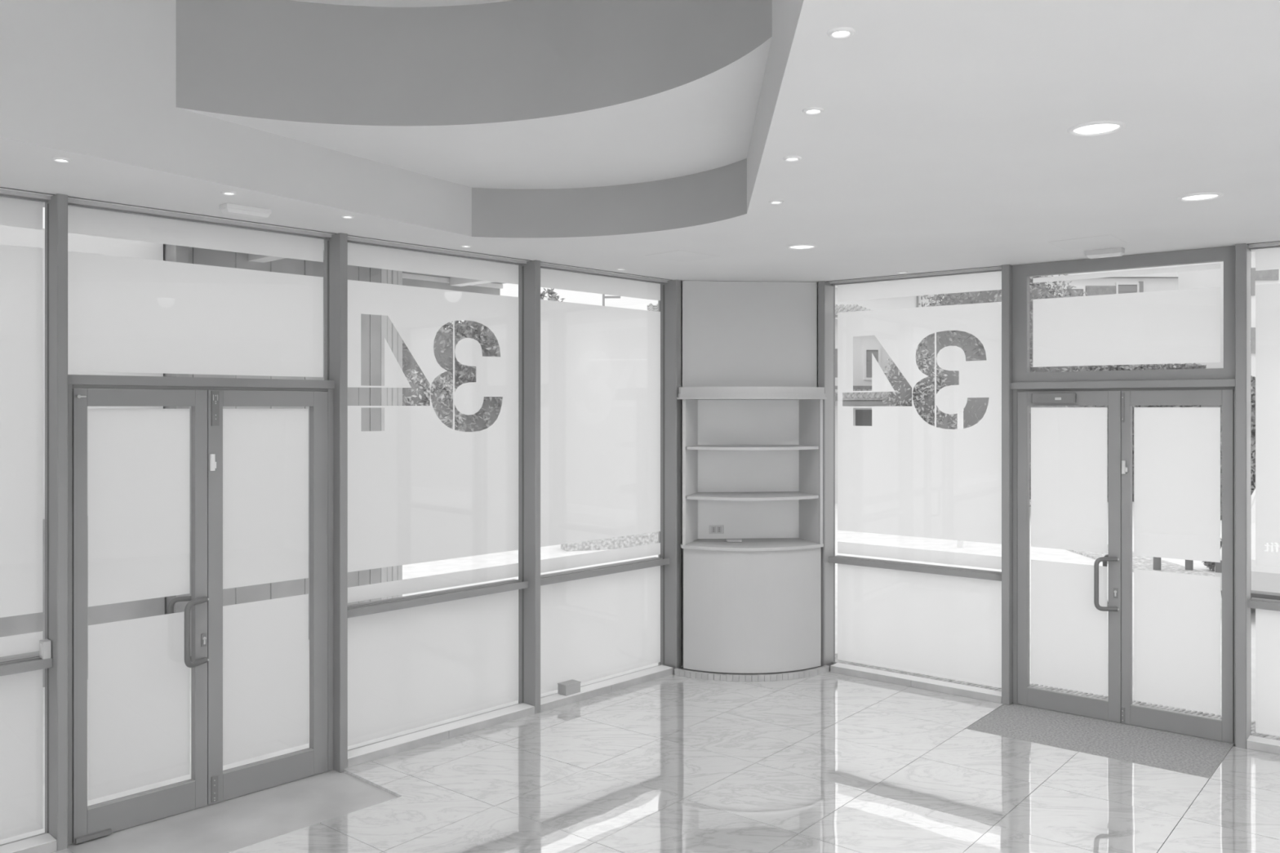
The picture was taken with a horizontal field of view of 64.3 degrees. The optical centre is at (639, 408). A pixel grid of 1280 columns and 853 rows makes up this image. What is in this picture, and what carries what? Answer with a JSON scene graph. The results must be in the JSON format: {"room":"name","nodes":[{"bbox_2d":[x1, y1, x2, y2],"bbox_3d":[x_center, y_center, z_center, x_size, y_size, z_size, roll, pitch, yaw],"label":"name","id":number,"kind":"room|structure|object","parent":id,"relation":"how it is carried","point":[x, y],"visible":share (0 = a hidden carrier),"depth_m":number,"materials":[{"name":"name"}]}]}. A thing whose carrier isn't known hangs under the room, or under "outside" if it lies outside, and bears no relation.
{"room":"lobby","nodes":[
{"label":"lobby","id":0,"kind":"room"},
{"bbox_2d":[0,0,1279,286],"bbox_3d":[0.978,-1.385,0.776,11.397,0.810,12.811,0,0,43],"label":"ceiling","id":1,"kind":"structure","parent":0,"point":[601,135],"depth_m":4.37,"materials":[{"name":"white paint"}]},
{"bbox_2d":[50,156,71,163],"bbox_3d":[-2.277,-0.982,4.006,0.073,0.020,0.073,0,0,0],"label":"recessed light","id":2,"kind":"object","parent":1,"relation":"in","point":[57,159],"visible":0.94,"depth_m":3.99,"materials":[{"name":"white plastic"}]},
{"bbox_2d":[220,191,237,195],"bbox_3d":[-1.867,-0.982,4.624,0.073,0.020,0.073,0,0,0],"label":"recessed light","id":3,"kind":"object","parent":1,"relation":"in","point":[225,193],"visible":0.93,"depth_m":4.61,"materials":[{"name":"white plastic"}]},
{"bbox_2d":[219,203,271,218],"bbox_3d":[-1.924,-0.960,4.963,0.084,0.040,0.224,0,0,43],"label":"emergency light","id":4,"kind":"object","parent":1,"relation":"in","point":[226,208],"visible":1,"depth_m":4.93,"materials":[{"name":"white plastic"}]},
{"bbox_2d":[340,214,355,218],"bbox_3d":[-1.493,-0.982,5.194,0.073,0.020,0.073,0,0,0],"label":"recessed light","id":5,"kind":"object","parent":1,"relation":"in","point":[345,216],"visible":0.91,"depth_m":5.17,"materials":[{"name":"white plastic"}]},
{"bbox_2d":[460,244,471,247],"bbox_3d":[-1.049,-0.982,6.135,0.073,0.020,0.073,0,0,0],"label":"recessed light","id":6,"kind":"object","parent":1,"relation":"in","point":[461,246],"visible":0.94,"depth_m":6.11,"materials":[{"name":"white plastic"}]},
{"bbox_2d":[615,267,626,270],"bbox_3d":[-0.135,-0.982,7.148,0.073,0.020,0.073,0,0,0],"label":"recessed light","id":7,"kind":"object","parent":1,"relation":"in","point":[618,268],"visible":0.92,"depth_m":7.12,"materials":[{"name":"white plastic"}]},
{"bbox_2d":[646,250,718,262],"bbox_3d":[0.278,-0.979,6.559,0.335,0.001,0.401,0,0,45],"label":"access hatch","id":8,"kind":"object","parent":1,"relation":"attached to","point":[678,255],"visible":1,"depth_m":6.54,"materials":[{"name":"grey laminate"}]},
{"bbox_2d":[768,200,783,204],"bbox_3d":[0.646,-0.982,4.824,0.073,0.020,0.073,0,0,0],"label":"recessed light","id":9,"kind":"object","parent":1,"relation":"in","point":[773,202],"visible":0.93,"depth_m":4.80,"materials":[{"name":"white plastic"}]},
{"bbox_2d":[782,155,801,161],"bbox_3d":[0.597,-0.982,3.985,0.073,0.020,0.073,0,0,0],"label":"recessed light","id":10,"kind":"object","parent":1,"relation":"in","point":[788,158],"visible":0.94,"depth_m":3.97,"materials":[{"name":"white plastic"}]},
{"bbox_2d":[786,244,817,249],"bbox_3d":[0.980,-0.982,6.159,0.188,0.020,0.188,0,0,0],"label":"recessed light","id":11,"kind":"object","parent":1,"relation":"in","point":[795,246],"visible":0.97,"depth_m":6.17,"materials":[{"name":"white plastic"}]},
{"bbox_2d":[790,245,813,248],"bbox_3d":[0.980,-0.979,6.159,0.148,0.001,0.148,0,0,0],"label":"diffuser","id":12,"kind":"object","parent":11,"relation":"attached to","point":[791,246],"depth_m":6.17,"materials":[{"name":"white plastic"}]},
{"bbox_2d":[802,106,824,115],"bbox_3d":[0.570,-0.982,3.344,0.073,0.020,0.073,0,0,0],"label":"recessed light","id":13,"kind":"object","parent":1,"relation":"in","point":[811,110],"visible":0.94,"depth_m":3.34,"materials":[{"name":"white plastic"}]},
{"bbox_2d":[826,26,855,39],"bbox_3d":[0.523,-0.982,2.650,0.073,0.020,0.073,0,0,0],"label":"recessed light","id":14,"kind":"object","parent":1,"relation":"in","point":[838,33],"visible":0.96,"depth_m":2.65,"materials":[{"name":"white plastic"}]},
{"bbox_2d":[897,271,907,273],"bbox_3d":[1.886,-0.982,7.316,0.073,0.020,0.073,0,0,0],"label":"recessed light","id":15,"kind":"object","parent":1,"relation":"in","point":[900,272],"visible":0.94,"depth_m":7.29,"materials":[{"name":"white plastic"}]},
{"bbox_2d":[1047,234,1127,250],"bbox_3d":[2.646,-0.979,6.024,0.368,0.001,0.435,0,0,39],"label":"access hatch","id":16,"kind":"object","parent":1,"relation":"attached to","point":[1104,240],"visible":1,"depth_m":6.02,"materials":[{"name":"grey laminate"}]},
{"bbox_2d":[1066,120,1125,136],"bbox_3d":[1.595,-0.982,3.558,0.188,0.020,0.188,0,0,0],"label":"recessed light","id":17,"kind":"object","parent":1,"relation":"in","point":[1095,128],"visible":0.97,"depth_m":3.56,"materials":[{"name":"white plastic"}]},
{"bbox_2d":[1073,124,1119,133],"bbox_3d":[1.595,-0.979,3.558,0.148,0.001,0.148,0,0,0],"label":"diffuser","id":18,"kind":"object","parent":17,"relation":"attached to","point":[1079,128],"depth_m":3.56,"materials":[{"name":"white plastic"}]},
{"bbox_2d":[1085,247,1124,258],"bbox_3d":[2.873,-0.957,6.286,0.210,0.046,0.070,0,0,39],"label":"emergency light","id":19,"kind":"object","parent":1,"relation":"attached to","point":[1119,251],"visible":1,"depth_m":6.26,"materials":[{"name":"grey plastic"}]},
{"bbox_2d":[1177,191,1223,201],"bbox_3d":[2.591,-0.982,4.707,0.188,0.020,0.188,0,0,0],"label":"recessed light","id":20,"kind":"object","parent":1,"relation":"in","point":[1197,197],"visible":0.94,"depth_m":4.70,"materials":[{"name":"white plastic"}]},
{"bbox_2d":[1182,194,1217,199],"bbox_3d":[2.591,-0.979,4.707,0.148,0.001,0.148,0,0,0],"label":"diffuser","id":21,"kind":"object","parent":20,"relation":"attached to","point":[1188,197],"depth_m":4.72,"materials":[{"name":"white plastic"}]},
{"bbox_2d":[0,499,1279,844],"bbox_3d":[0.000,2.055,25.000,120.000,0.001,130.000,0,0,0],"label":"pavement","id":22,"kind":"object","parent":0,"point":[477,562],"depth_m":13.18,"materials":[{"name":"white concrete"}]},
{"bbox_2d":[0,225,164,687],"bbox_3d":[-7.989,0.363,3.925,0.331,3.384,11.869,0,0,43],"label":"building","id":23,"kind":"structure","parent":22,"relation":"on","point":[9,235],"depth_m":7.75,"materials":[{"name":"concrete"}]},
{"bbox_2d":[248,243,503,295],"bbox_3d":[-5.231,-1.325,4.867,3.450,0.410,13.900,0,0,43],"label":"portico roof","id":24,"kind":"structure","parent":23,"relation":"on","point":[409,278],"depth_m":10.25,"materials":[{"name":"grey"}]},
{"bbox_2d":[163,244,402,656],"bbox_3d":[-3.086,0.363,8.999,0.500,3.384,2.201,0,0,43],"label":"building","id":25,"kind":"structure","parent":22,"relation":"on","point":[374,328],"depth_m":9.33,"materials":[{"name":"grey brick"}]},
{"bbox_2d":[402,369,466,431],"bbox_3d":[-2.986,0.755,14.293,1.133,2.599,0.706,0,0,0],"label":"shrub","id":26,"kind":"object","parent":22,"relation":"on","point":[442,396],"visible":0.41,"depth_m":14.13,"materials":[{"name":"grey plant"}]},
{"bbox_2d":[402,320,502,431],"bbox_3d":[-2.911,0.072,16.846,2.688,3.966,1.939,0,0,-43],"label":"broadleaf tree","id":27,"kind":"object","parent":22,"relation":"on","point":[489,412],"visible":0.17,"depth_m":16.30,"materials":[{"name":"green plant"}]},
{"bbox_2d":[540,288,564,302],"bbox_3d":[-1.637,-0.071,17.950,0.794,4.252,0.619,0,0,0],"label":"slender tree","id":28,"kind":"object","parent":22,"relation":"on","point":[553,297],"visible":0.1,"depth_m":17.89,"materials":[{"name":"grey plant"}]},
{"bbox_2d":[560,531,657,551],"bbox_3d":[-0.272,1.935,15.050,1.773,0.240,0.350,0,0,-19],"label":"hedge","id":29,"kind":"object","parent":22,"relation":"on","point":[615,543],"depth_m":14.84,"materials":[{"name":"white plant"}]},
{"bbox_2d":[602,293,620,306],"bbox_3d":[-0.851,-1.145,30.000,0.550,6.400,0.095,0,0,0],"label":"lamp pole","id":30,"kind":"object","parent":22,"relation":"on","point":[603,295],"visible":0.14,"depth_m":29.97,"materials":[{"name":"grey metal"}]},
{"bbox_2d":[647,302,657,311],"bbox_3d":[1.528,-0.680,32.835,2.604,5.470,6.330,0,0,0],"label":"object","id":31,"kind":"object","parent":22,"relation":"on","point":[651,307],"visible":0.07,"depth_m":31.91,"materials":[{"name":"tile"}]},
{"bbox_2d":[835,304,893,503],"bbox_3d":[4.718,-0.205,23.985,1.688,4.520,6.030,0,0,0],"label":"building","id":32,"kind":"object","parent":22,"relation":"on","point":[864,347],"visible":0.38,"depth_m":22.00,"materials":[{"name":"tile"}]},
{"bbox_2d":[835,348,837,374],"bbox_3d":[4.234,-0.976,21.994,0.083,0.623,0.012,0,0,0],"label":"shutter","id":33,"kind":"object","parent":32,"relation":"hanging from","point":[836,349],"depth_m":21.98,"materials":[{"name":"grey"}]},
{"bbox_2d":[855,409,871,426],"bbox_3d":[4.843,0.374,21.994,0.387,0.692,0.012,0,0,0],"label":"shutter","id":34,"kind":"object","parent":32,"relation":"hanging from","point":[863,417],"depth_m":21.98,"materials":[{"name":"grey"}]},
{"bbox_2d":[866,350,878,374],"bbox_3d":[5.016,-0.962,21.994,0.263,0.595,0.012,0,0,0],"label":"shutter","id":35,"kind":"object","parent":32,"relation":"hanging from","point":[868,353],"depth_m":21.98,"materials":[{"name":"grey"}]},
{"bbox_2d":[835,287,939,355],"bbox_3d":[6.736,-1.030,30.835,3.434,6.170,6.330,0,0,0],"label":"house","id":36,"kind":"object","parent":22,"relation":"on","point":[907,301],"visible":0.02,"depth_m":28.00,"materials":[{"name":"paint"}]},
{"bbox_2d":[880,346,957,429],"bbox_3d":[4.785,0.461,17.439,1.394,3.189,0.801,0,0,0],"label":"tree","id":37,"kind":"object","parent":22,"relation":"on","point":[923,393],"visible":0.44,"depth_m":17.22,"materials":[{"name":"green plant"}]},
{"bbox_2d":[957,408,964,547],"bbox_3d":[4.722,1.015,15.000,0.100,2.080,0.100,0,0,0],"label":"pole","id":38,"kind":"object","parent":22,"relation":"on","point":[960,415],"visible":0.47,"depth_m":14.96,"materials":[{"name":"white paint"}]},
{"bbox_2d":[890,274,1108,506],"bbox_3d":[6.905,-0.620,20.319,4.233,5.350,3.503,0,0,-4],"label":"tree","id":39,"kind":"object","parent":22,"relation":"on","point":[975,408],"visible":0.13,"depth_m":19.14,"materials":[{"name":"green plant"}]},
{"bbox_2d":[835,653,1279,740],"bbox_3d":[3.565,2.050,6.767,5.353,0.008,0.420,0,0,39],"label":"strip","id":40,"kind":"object","parent":22,"relation":"on","point":[1081,693],"visible":0.12,"depth_m":7.38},
{"bbox_2d":[942,265,1177,364],"bbox_3d":[12.469,-0.820,29.040,5.805,5.750,6.320,0,0,0],"label":"modern house","id":41,"kind":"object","parent":22,"relation":"on","point":[1164,281],"visible":0.16,"depth_m":25.98,"materials":[{"name":"grey paint"}]},
{"bbox_2d":[1063,288,1083,296],"bbox_3d":[11.062,-2.649,25.994,0.507,0.785,0.012,0,0,0],"label":"shutter","id":42,"kind":"object","parent":41,"relation":"hanging from","point":[1071,290],"depth_m":25.99,"materials":[{"name":"grey"}]},
{"bbox_2d":[1118,284,1137,292],"bbox_3d":[12.444,-2.706,25.994,0.491,0.899,0.012,0,0,0],"label":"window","id":43,"kind":"structure","parent":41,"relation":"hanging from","point":[1122,288],"depth_m":25.99,"materials":[{"name":"grey glass"}]},
{"bbox_2d":[1029,363,1206,502],"bbox_3d":[10.603,0.540,22.764,3.867,3.158,1.110,0,0,0],"label":"hedge","id":44,"kind":"object","parent":22,"relation":"on","point":[1186,366],"visible":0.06,"depth_m":22.39,"materials":[{"name":"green plant"}]},
{"bbox_2d":[1065,544,1214,576],"bbox_3d":[6.577,2.040,13.550,0.792,0.030,3.200,0,0,0],"label":"planting bed","id":45,"kind":"object","parent":22,"relation":"on","point":[1139,562],"visible":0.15,"depth_m":13.19,"materials":[{"name":"white"}]},
{"bbox_2d":[1153,556,1160,570],"bbox_3d":[6.479,1.694,12.750,0.110,0.660,0.107,0,0,0],"label":"bollard","id":46,"kind":"object","parent":45,"relation":"on","point":[1157,561],"visible":0.16,"depth_m":12.71,"materials":[{"name":"silver metal"}]},
{"bbox_2d":[1185,560,1193,570],"bbox_3d":[6.880,1.694,12.750,0.110,0.660,0.107,0,0,0],"label":"bollard","id":47,"kind":"object","parent":45,"relation":"on","point":[1188,563],"visible":0.16,"depth_m":12.71,"materials":[{"name":"silver metal"}]},
{"bbox_2d":[1201,538,1222,571],"bbox_3d":[7.294,1.849,12.851,0.390,0.445,0.390,0,0,0],"label":"shrub","id":48,"kind":"object","parent":22,"relation":"on","point":[1211,565],"visible":0.04,"depth_m":12.80,"materials":[{"name":"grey plant"}]},
{"bbox_2d":[1201,375,1255,519],"bbox_3d":[11.999,0.745,18.975,2.909,2.763,1.107,0,0,0],"label":"hedge","id":49,"kind":"object","parent":22,"relation":"on","point":[1252,378],"visible":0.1,"depth_m":18.58,"materials":[{"name":"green plant"}]},
{"bbox_2d":[1177,251,1279,377],"bbox_3d":[14.584,-0.815,23.355,2.933,5.740,2.890,0,0,0],"label":"block","id":50,"kind":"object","parent":22,"relation":"on","point":[1206,278],"visible":0.17,"depth_m":22.91,"materials":[{"name":"white paint"}]},
{"bbox_2d":[1214,488,1279,599],"bbox_3d":[7.569,1.344,10.941,1.752,1.419,4.162,0,0,40],"label":"parked car","id":51,"kind":"object","parent":22,"relation":"on","point":[1264,580],"visible":0.27,"depth_m":9.70,"materials":[{"name":"white paint"}]},
{"bbox_2d":[51,666,1279,852],"bbox_3d":[0.970,2.170,0.842,10.796,0.300,12.185,0,0,43],"label":"floor","id":52,"kind":"structure","parent":0,"point":[827,762],"depth_m":5.37,"materials":[{"name":"grey tile"}]},
{"bbox_2d":[0,186,54,845],"bbox_3d":[-3.764,0.520,3.648,0.188,3.000,2.962,0,0,43],"label":"window","id":53,"kind":"structure","parent":52,"relation":"on","point":[21,268],"depth_m":4.67,"materials":[{"name":"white glass"}]},
{"bbox_2d":[39,639,51,658],"bbox_3d":[-2.743,1.111,4.693,0.059,0.078,0.036,0,0,43],"label":"alarm box","id":54,"kind":"object","parent":53,"relation":"on","point":[45,645],"visible":1,"depth_m":4.68,"materials":[{"name":"grey plastic"}]},
{"bbox_2d":[0,833,57,852],"bbox_3d":[-3.719,1.995,3.606,0.118,0.049,2.961,0,0,43],"label":"baseboard","id":55,"kind":"structure","parent":52,"relation":"on","point":[44,843],"depth_m":4.61,"materials":[{"name":"stone"}]},
{"bbox_2d":[44,193,67,851],"bbox_3d":[-2.707,0.528,4.717,0.179,3.015,0.046,0,0,43],"label":"column","id":56,"kind":"structure","parent":52,"relation":"on","point":[56,208],"depth_m":4.66,"materials":[{"name":"grey metal"}]},
{"bbox_2d":[67,195,337,845],"bbox_3d":[-2.215,0.530,5.239,0.225,3.020,1.387,0,0,43],"label":"door","id":57,"kind":"structure","parent":52,"relation":"on","point":[248,662],"depth_m":5.18,"materials":[{"name":"white glass"}]},
{"bbox_2d":[324,232,347,773],"bbox_3d":[-1.723,0.528,5.760,0.179,3.015,0.050,0,0,43],"label":"column","id":58,"kind":"structure","parent":52,"relation":"on","point":[335,247],"depth_m":5.71,"materials":[{"name":"grey metal"}]},
{"bbox_2d":[347,235,532,751],"bbox_3d":[-1.257,0.520,6.306,0.187,3.000,1.384,0,0,43],"label":"window","id":59,"kind":"structure","parent":52,"relation":"on","point":[421,489],"depth_m":6.29,"materials":[{"name":"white glass"}]},
{"bbox_2d":[347,702,534,767],"bbox_3d":[-1.211,1.995,6.263,0.119,0.049,1.382,0,0,43],"label":"baseboard","id":60,"kind":"structure","parent":52,"relation":"on","point":[407,742],"depth_m":6.18,"materials":[{"name":"stone"}]},
{"bbox_2d":[518,260,540,714],"bbox_3d":[-0.740,0.520,6.802,0.179,2.999,0.048,0,0,43],"label":"column","id":61,"kind":"structure","parent":52,"relation":"on","point":[529,273],"depth_m":6.76,"materials":[{"name":"grey metal"}]},
{"bbox_2d":[676,280,826,674],"bbox_3d":[0.849,0.521,7.808,1.150,2.998,0.612,0,0,-4],"label":"display cabinet","id":62,"kind":"object","parent":52,"relation":"on","point":[753,419],"visible":0.99,"depth_m":7.83,"materials":[{"name":"white wood"}]},
{"bbox_2d":[709,524,723,533],"bbox_3d":[0.605,0.960,8.053,0.116,0.066,0.013,0,0,-4],"label":"wall socket","id":63,"kind":"object","parent":62,"relation":"attached to","point":[713,529],"visible":1,"depth_m":8.05,"materials":[{"name":"white plastic"}]},
{"bbox_2d":[685,491,818,500],"bbox_3d":[0.849,0.675,7.812,1.030,0.022,0.530,0,0,-4],"label":"shelf","id":64,"kind":"object","parent":62,"relation":"attached to","point":[690,495],"depth_m":7.72,"materials":[{"name":"grey laminate"}]},
{"bbox_2d":[685,444,818,450],"bbox_3d":[0.849,0.301,7.812,1.030,0.022,0.530,0,0,-4],"label":"shelf","id":65,"kind":"object","parent":62,"relation":"attached to","point":[688,447],"depth_m":7.64,"materials":[{"name":"grey laminate"}]},
{"bbox_2d":[680,537,823,551],"bbox_3d":[0.848,1.046,7.821,1.090,0.023,0.585,0,0,-4],"label":"countertop","id":66,"kind":"structure","parent":62,"relation":"on","point":[757,544],"depth_m":7.70,"materials":[{"name":"grey laminate"}]},
{"bbox_2d":[726,538,742,542],"bbox_3d":[0.731,1.027,7.910,0.120,0.012,0.070,0,0,2],"label":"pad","id":67,"kind":"object","parent":66,"relation":"on","point":[727,540],"visible":1,"depth_m":7.88,"materials":[{"name":"white paper"}]},
{"bbox_2d":[674,665,829,681],"bbox_3d":[0.862,1.996,7.641,1.192,0.047,0.255,0,0,-4],"label":"baseboard","id":68,"kind":"structure","parent":52,"relation":"on","point":[825,668],"depth_m":7.56,"materials":[{"name":"stone"}]},
{"bbox_2d":[1001,264,1013,705],"bbox_3d":[2.547,0.520,7.011,0.054,2.999,0.179,0,0,39],"label":"column","id":69,"kind":"structure","parent":52,"relation":"on","point":[1006,269],"depth_m":6.94,"materials":[{"name":"grey metal"}]},
{"bbox_2d":[965,703,1234,779],"bbox_3d":[2.815,2.031,6.274,1.365,0.020,0.742,0,0,39],"label":"door mat","id":70,"kind":"object","parent":52,"relation":"on","point":[1178,753],"visible":0.8,"depth_m":6.23,"materials":[{"name":"grey carpet"}]},
{"bbox_2d":[1010,245,1235,745],"bbox_3d":[3.089,0.526,6.570,1.344,3.011,0.225,0,0,39],"label":"door","id":71,"kind":"structure","parent":52,"relation":"on","point":[1177,450],"depth_m":6.53,"materials":[{"name":"white glass"}]},
{"bbox_2d":[1235,243,1250,748],"bbox_3d":[3.631,0.520,6.125,0.058,2.999,0.179,0,0,39],"label":"column","id":72,"kind":"structure","parent":52,"relation":"on","point":[1242,251],"depth_m":6.06,"materials":[{"name":"grey metal"}]},
{"bbox_2d":[1246,735,1279,754],"bbox_3d":[4.259,1.995,5.578,1.606,0.049,0.118,0,0,39],"label":"baseboard","id":73,"kind":"structure","parent":52,"relation":"on","point":[1260,744],"depth_m":6.00,"materials":[{"name":"stone"}]},
{"bbox_2d":[1247,240,1279,740],"bbox_3d":[4.298,0.520,5.627,1.607,3.000,0.187,0,0,39],"label":"window","id":74,"kind":"structure","parent":52,"relation":"on","point":[1267,255],"depth_m":6.10,"materials":[{"name":"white glass"}]},
{"bbox_2d":[657,284,683,666],"bbox_3d":[0.494,0.530,8.277,0.080,3.020,0.946,0,0,43],"label":"wall","id":75,"kind":"structure","parent":0,"point":[682,549],"depth_m":8.04,"materials":[{"name":"white paint"}]},
{"bbox_2d":[540,262,673,697],"bbox_3d":[-0.282,0.520,7.339,0.187,3.000,1.362,0,0,43],"label":"window","id":76,"kind":"structure","parent":75,"relation":"in","point":[600,366],"depth_m":7.37,"materials":[{"name":"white glass"}]},
{"bbox_2d":[540,665,673,711],"bbox_3d":[-0.245,1.995,7.287,0.118,0.049,1.334,0,0,43],"label":"baseboard","id":77,"kind":"structure","parent":75,"relation":"attached to","point":[556,700],"depth_m":7.25,"materials":[{"name":"stone"}]},
{"bbox_2d":[557,679,581,696],"bbox_3d":[-0.490,1.936,7.047,0.089,0.073,0.140,0,0,43],"label":"junction box","id":78,"kind":"object","parent":77,"relation":"on","point":[571,686],"visible":1,"depth_m":7.01,"materials":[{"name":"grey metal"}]},
{"bbox_2d":[659,280,680,672],"bbox_3d":[0.231,0.520,7.831,0.179,2.999,0.061,0,0,43],"label":"column","id":79,"kind":"structure","parent":75,"relation":"attached to","point":[670,291],"depth_m":7.78,"materials":[{"name":"grey metal"}]},
{"bbox_2d":[814,284,817,399],"bbox_3d":[1.132,0.530,8.316,0.951,3.020,0.080,0,0,39],"label":"wall","id":80,"kind":"structure","parent":0,"point":[817,284],"depth_m":8.04,"materials":[{"name":"white paint"}]},
{"bbox_2d":[817,280,835,668],"bbox_3d":[1.451,0.520,7.908,0.056,2.999,0.179,0,0,39],"label":"column","id":81,"kind":"structure","parent":80,"relation":"attached to","point":[826,291],"depth_m":7.87,"materials":[{"name":"grey metal"}]},
{"bbox_2d":[826,266,1001,691],"bbox_3d":[2.023,0.520,7.487,1.364,3.000,0.187,0,0,39],"label":"window","id":82,"kind":"structure","parent":80,"relation":"in","point":[902,473],"depth_m":7.49,"materials":[{"name":"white glass"}]},
{"bbox_2d":[830,662,1001,703],"bbox_3d":[2.002,1.995,7.423,1.312,0.049,0.118,0,0,39],"label":"baseboard","id":83,"kind":"structure","parent":80,"relation":"attached to","point":[988,695],"depth_m":7.37,"materials":[{"name":"stone"}]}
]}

